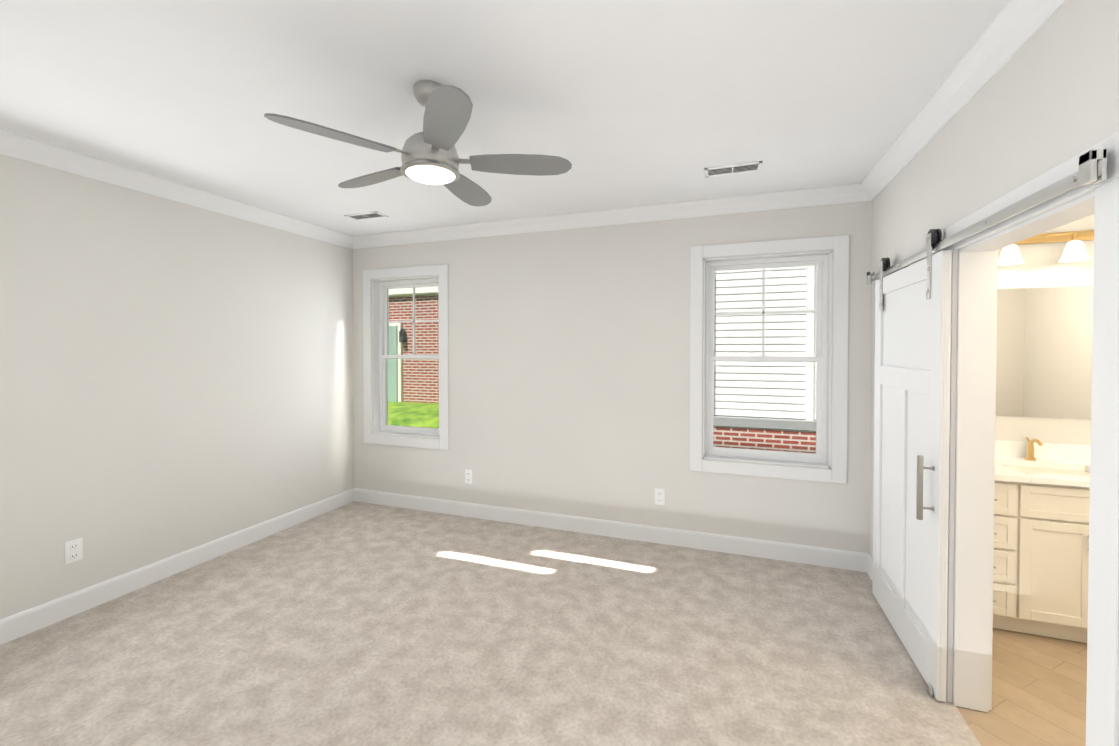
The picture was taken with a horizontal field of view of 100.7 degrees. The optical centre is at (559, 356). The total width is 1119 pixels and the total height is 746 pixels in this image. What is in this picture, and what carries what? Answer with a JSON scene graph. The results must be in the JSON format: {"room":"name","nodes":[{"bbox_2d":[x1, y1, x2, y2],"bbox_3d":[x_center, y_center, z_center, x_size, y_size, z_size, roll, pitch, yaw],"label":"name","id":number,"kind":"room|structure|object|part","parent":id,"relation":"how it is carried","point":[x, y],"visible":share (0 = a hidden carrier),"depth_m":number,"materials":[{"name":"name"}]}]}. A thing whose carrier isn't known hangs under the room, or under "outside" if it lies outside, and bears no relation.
{"room":"empty bedroom","nodes":[
{"label":"empty bedroom","id":0,"kind":"room"},
{"bbox_2d":[0,154,353,618],"bbox_3d":[-3.045,0.173,2.637,0.180,2.740,4.770,0,1,20],"label":"wall","id":1,"kind":"structure","parent":0,"point":[176,377],"depth_m":3.13,"materials":[{"name":"paint"}]},
{"bbox_2d":[65,538,82,564],"bbox_3d":[-2.902,1.161,2.772,0.009,0.132,0.080,0,1,20],"label":"electrical outlet","id":2,"kind":"object","parent":1,"relation":"attached to","point":[73,550],"visible":1,"depth_m":2.77,"materials":[{"name":"white plastic"}]},
{"bbox_2d":[0,488,355,644],"bbox_3d":[-2.934,1.476,2.680,0.015,0.132,4.650,0,1,20],"label":"baseboard","id":3,"kind":"structure","parent":1,"relation":"attached to","point":[23,623],"depth_m":3.13,"materials":[{"name":"white wood"}]},
{"bbox_2d":[0,129,358,248],"bbox_3d":[-2.900,-1.143,2.630,0.086,0.108,4.650,0,1,20],"label":"crown molding","id":4,"kind":"structure","parent":1,"relation":"attached to","point":[15,145],"depth_m":3.09,"materials":[{"name":"white wood"}]},
{"bbox_2d":[0,501,980,745],"bbox_3d":[-0.834,1.613,1.960,4.814,0.120,4.950,0,1,20],"label":"floor carpet","id":5,"kind":"object","parent":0,"point":[355,623],"visible":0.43,"depth_m":2.42,"materials":[{"name":"beige carpet"}]},
{"bbox_2d":[927,682,935,698],"bbox_3d":[1.722,1.528,2.119,0.058,0.045,0.040,0,1,20],"label":"guide","id":6,"kind":"object","parent":5,"relation":"on","point":[930,690],"visible":0.54,"depth_m":2.12,"materials":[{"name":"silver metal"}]},
{"bbox_2d":[0,0,1008,235],"bbox_3d":[0.237,-1.241,1.534,7.090,0.120,4.950,0,1,20],"label":"ceiling","id":7,"kind":"structure","parent":0,"point":[623,103],"depth_m":2.06,"materials":[{"name":"paint"}]},
{"bbox_2d":[344,211,388,220],"bbox_3d":[-1.666,-1.213,4.003,0.340,0.009,0.155,0,1,20],"label":"ceiling vent","id":8,"kind":"object","parent":7,"relation":"in","point":[367,215],"visible":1,"depth_m":4.00,"materials":[{"name":"white metal"}]},
{"bbox_2d":[264,80,571,206],"bbox_3d":[-0.582,-0.988,2.107,1.202,0.403,1.187,0,1,20],"label":"fan","id":9,"kind":"object","parent":7,"relation":"hanging from","point":[429,155],"visible":1,"depth_m":1.99,"materials":[{"name":"grey metal"}]},
{"bbox_3d":[-0.574,-0.988,2.066,0.256,0.403,0.256,0,1,20],"label":"motor","id":10,"kind":"part","parent":9,"relation":"part of","materials":[{"name":"silver metal"}]},
{"bbox_2d":[704,161,761,177],"bbox_3d":[1.109,-1.198,2.970,0.340,0.009,0.155,0,1,20],"label":"ceiling vent","id":11,"kind":"object","parent":7,"relation":"in","point":[734,169],"visible":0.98,"depth_m":2.96,"materials":[{"name":"white metal"}]},
{"bbox_2d":[353,201,871,552],"bbox_3d":[1.043,0.156,3.799,7.090,2.740,0.180,0,1,20],"label":"wall","id":12,"kind":"structure","parent":0,"point":[569,371],"depth_m":3.95,"materials":[{"name":"paint"}]},
{"bbox_2d":[363,264,448,449],"bbox_3d":[-1.514,0.003,4.701,1.012,1.782,0.190,0,1,20],"label":"window","id":13,"kind":"structure","parent":12,"relation":"in","point":[371,331],"depth_m":4.75,"materials":[{"name":"white wood"}]},
{"bbox_3d":[-1.497,0.002,4.748,0.786,1.556,0.090,0,1,20],"label":"left window sash","id":14,"kind":"part","parent":13,"relation":"part of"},
{"bbox_2d":[465,469,472,483],"bbox_3d":[-0.860,1.137,4.396,0.080,0.132,0.009,0,1,20],"label":"electrical outlet","id":15,"kind":"object","parent":12,"relation":"attached to","point":[468,476],"visible":1,"depth_m":4.39,"materials":[{"name":"white plastic"}]},
{"bbox_2d":[352,183,859,247],"bbox_3d":[0.005,-1.163,4.012,4.440,0.108,0.086,0,1,20],"label":"crown molding","id":16,"kind":"structure","parent":12,"relation":"attached to","point":[847,193],"depth_m":3.80,"materials":[{"name":"white wood"}]},
{"bbox_2d":[356,488,863,571],"bbox_3d":[0.036,1.456,4.077,4.600,0.132,0.015,0,1,20],"label":"baseboard","id":17,"kind":"structure","parent":12,"relation":"attached to","point":[812,555],"depth_m":3.86,"materials":[{"name":"white wood"}]},
{"bbox_2d":[655,488,664,504],"bbox_3d":[0.820,1.146,3.793,0.080,0.132,0.009,0,1,20],"label":"electrical outlet","id":18,"kind":"object","parent":12,"relation":"attached to","point":[659,496],"visible":1,"depth_m":3.79,"materials":[{"name":"white plastic"}]},
{"bbox_2d":[689,235,848,483],"bbox_3d":[1.581,0.019,3.590,1.092,1.782,0.190,0,1,20],"label":"window","id":19,"kind":"structure","parent":12,"relation":"in","point":[839,247],"depth_m":3.54,"materials":[{"name":"white wood"}]},
{"bbox_3d":[1.598,0.018,3.637,0.866,1.556,0.090,0,1,20],"label":"right window sash","id":20,"kind":"part","parent":19,"relation":"part of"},
{"bbox_2d":[869,0,1118,702],"bbox_3d":[1.474,0.195,1.079,0.120,2.740,4.650,0,1,20],"label":"wall","id":21,"kind":"structure","parent":0,"point":[1045,98],"depth_m":1.67,"materials":[{"name":"paint"}]},
{"bbox_2d":[864,553,872,581],"bbox_3d":[1.988,1.476,2.727,0.015,0.132,1.175,0,1,20],"label":"baseboard","id":22,"kind":"structure","parent":21,"relation":"attached to","point":[868,561],"depth_m":3.26,"materials":[{"name":"white wood"}]},
{"bbox_2d":[860,0,1067,201],"bbox_3d":[1.377,-1.121,1.095,0.086,0.108,4.650,0,1,20],"label":"crown molding","id":23,"kind":"structure","parent":21,"relation":"attached to","point":[1010,32],"depth_m":1.89,"materials":[{"name":"white wood"}]},
{"bbox_2d":[867,148,1106,701],"bbox_3d":[1.768,0.491,2.184,0.068,2.093,2.080,0,1,20],"label":"barn door","id":24,"kind":"structure","parent":21,"relation":"in","point":[911,420],"depth_m":2.32,"materials":[{"name":"white wood"}]},
{"bbox_2d":[879,257,889,310],"bbox_3d":[1.982,-0.442,2.837,0.047,0.324,0.082,0,1,20],"label":"hanger","id":25,"kind":"object","parent":24,"relation":"hanging from","point":[884,263],"depth_m":2.83,"materials":[{"name":"silver metal"}]},
{"bbox_2d":[916,455,934,519],"bbox_3d":[1.680,0.603,2.130,0.062,0.295,0.022,0,1,20],"label":"door handle","id":26,"kind":"object","parent":24,"relation":"attached to","point":[919,497],"depth_m":2.13,"materials":[{"name":"silver metal"}]},
{"bbox_2d":[926,229,941,298],"bbox_3d":[1.742,-0.433,2.169,0.047,0.324,0.082,0,1,20],"label":"hanger","id":27,"kind":"object","parent":24,"relation":"hanging from","point":[933,237],"depth_m":2.16,"materials":[{"name":"silver metal"}]},
{"bbox_3d":[1.768,-0.514,2.169,0.068,0.082,2.080,0,1,20],"label":"barn door rail","id":28,"kind":"part","parent":24,"relation":"part of","materials":[{"name":"silver metal"}]},
{"bbox_2d":[943,132,1118,745],"bbox_3d":[1.677,0.486,1.648,0.160,2.142,1.040,0,1,20],"label":"door frame","id":29,"kind":"structure","parent":21,"relation":"attached to","point":[974,271],"depth_m":1.88,"materials":[{"name":"white wood"}]},
{"bbox_2d":[956,628,1086,745],"bbox_3d":[2.502,1.632,0.762,2.276,0.116,4.950,0,1,20],"label":"floor","id":30,"kind":"structure","parent":0,"point":[1039,687],"depth_m":2.13,"materials":[{"name":"beige wood"}]},
{"bbox_2d":[993,465,1089,642],"bbox_3d":[2.876,1.109,2.660,1.260,0.866,0.566,0,1,20],"label":"bathroom vanity","id":31,"kind":"object","parent":30,"relation":"on","point":[1041,535],"depth_m":2.51,"materials":[{"name":"white paint"}]},
{"bbox_2d":[995,457,1089,484],"bbox_3d":[2.877,0.658,2.658,1.300,0.036,0.558,0,1,20],"label":"countertop","id":32,"kind":"structure","parent":31,"relation":"on","point":[1002,464],"depth_m":2.66,"materials":[{"name":"white stone"}]},
{"bbox_2d":[1024,437,1042,460],"bbox_3d":[2.903,0.567,2.847,0.052,0.141,0.166,0,1,20],"label":"faucet","id":33,"kind":"object","parent":32,"relation":"on","point":[1029,447],"depth_m":2.86,"materials":[{"name":"gold metal"}]},
{"bbox_2d":[995,214,1093,444],"bbox_3d":[3.261,0.170,2.860,2.040,2.740,0.090,0,1,20],"label":"wall","id":34,"kind":"structure","parent":0,"point":[1041,267],"depth_m":2.87,"materials":[{"name":"paint"}]},
{"bbox_2d":[995,441,1090,460],"bbox_3d":[2.968,0.586,2.910,1.300,0.100,0.020,0,1,20],"label":"backsplash","id":35,"kind":"structure","parent":34,"relation":"attached to","point":[1055,451],"depth_m":2.87,"materials":[{"name":"white stone"}]},
{"bbox_2d":[996,286,1092,418],"bbox_3d":[2.976,-0.026,2.908,1.150,0.810,0.006,0,1,20],"label":"bathroom mirror","id":36,"kind":"object","parent":34,"relation":"attached to","point":[1044,354],"visible":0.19,"depth_m":2.89,"materials":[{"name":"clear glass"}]},
{"bbox_2d":[998,230,1093,265],"bbox_3d":[3.060,-0.667,2.773,0.840,0.195,0.186,0,1,20],"label":"sconce","id":37,"kind":"object","parent":34,"relation":"attached to","point":[1074,250],"visible":0.69,"depth_m":2.81,"materials":[{"name":"white glass"}]},
{"label":"outside","id":38,"kind":"structure","parent":0,"visible":0},
{"bbox_2d":[388,402,438,427],"bbox_3d":[0.689,1.393,17.795,39.000,1.460,25.850,0,1,20],"label":"lawn","id":39,"kind":"structure","parent":38,"point":[419,412],"depth_m":7.27,"materials":[{"name":"green plant"}]},
{"bbox_2d":[387,286,438,402],"bbox_3d":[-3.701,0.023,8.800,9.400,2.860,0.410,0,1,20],"label":"house","id":40,"kind":"structure","parent":39,"relation":"on","point":[429,332],"depth_m":8.29,"materials":[{"name":"brick"}]},
{"bbox_2d":[713,265,816,453],"bbox_3d":[2.538,0.358,5.024,3.740,3.300,0.270,0,1,20],"label":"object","id":41,"kind":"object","parent":39,"relation":"on","point":[753,333],"depth_m":5.05,"materials":[{"name":"wood"}]}
]}

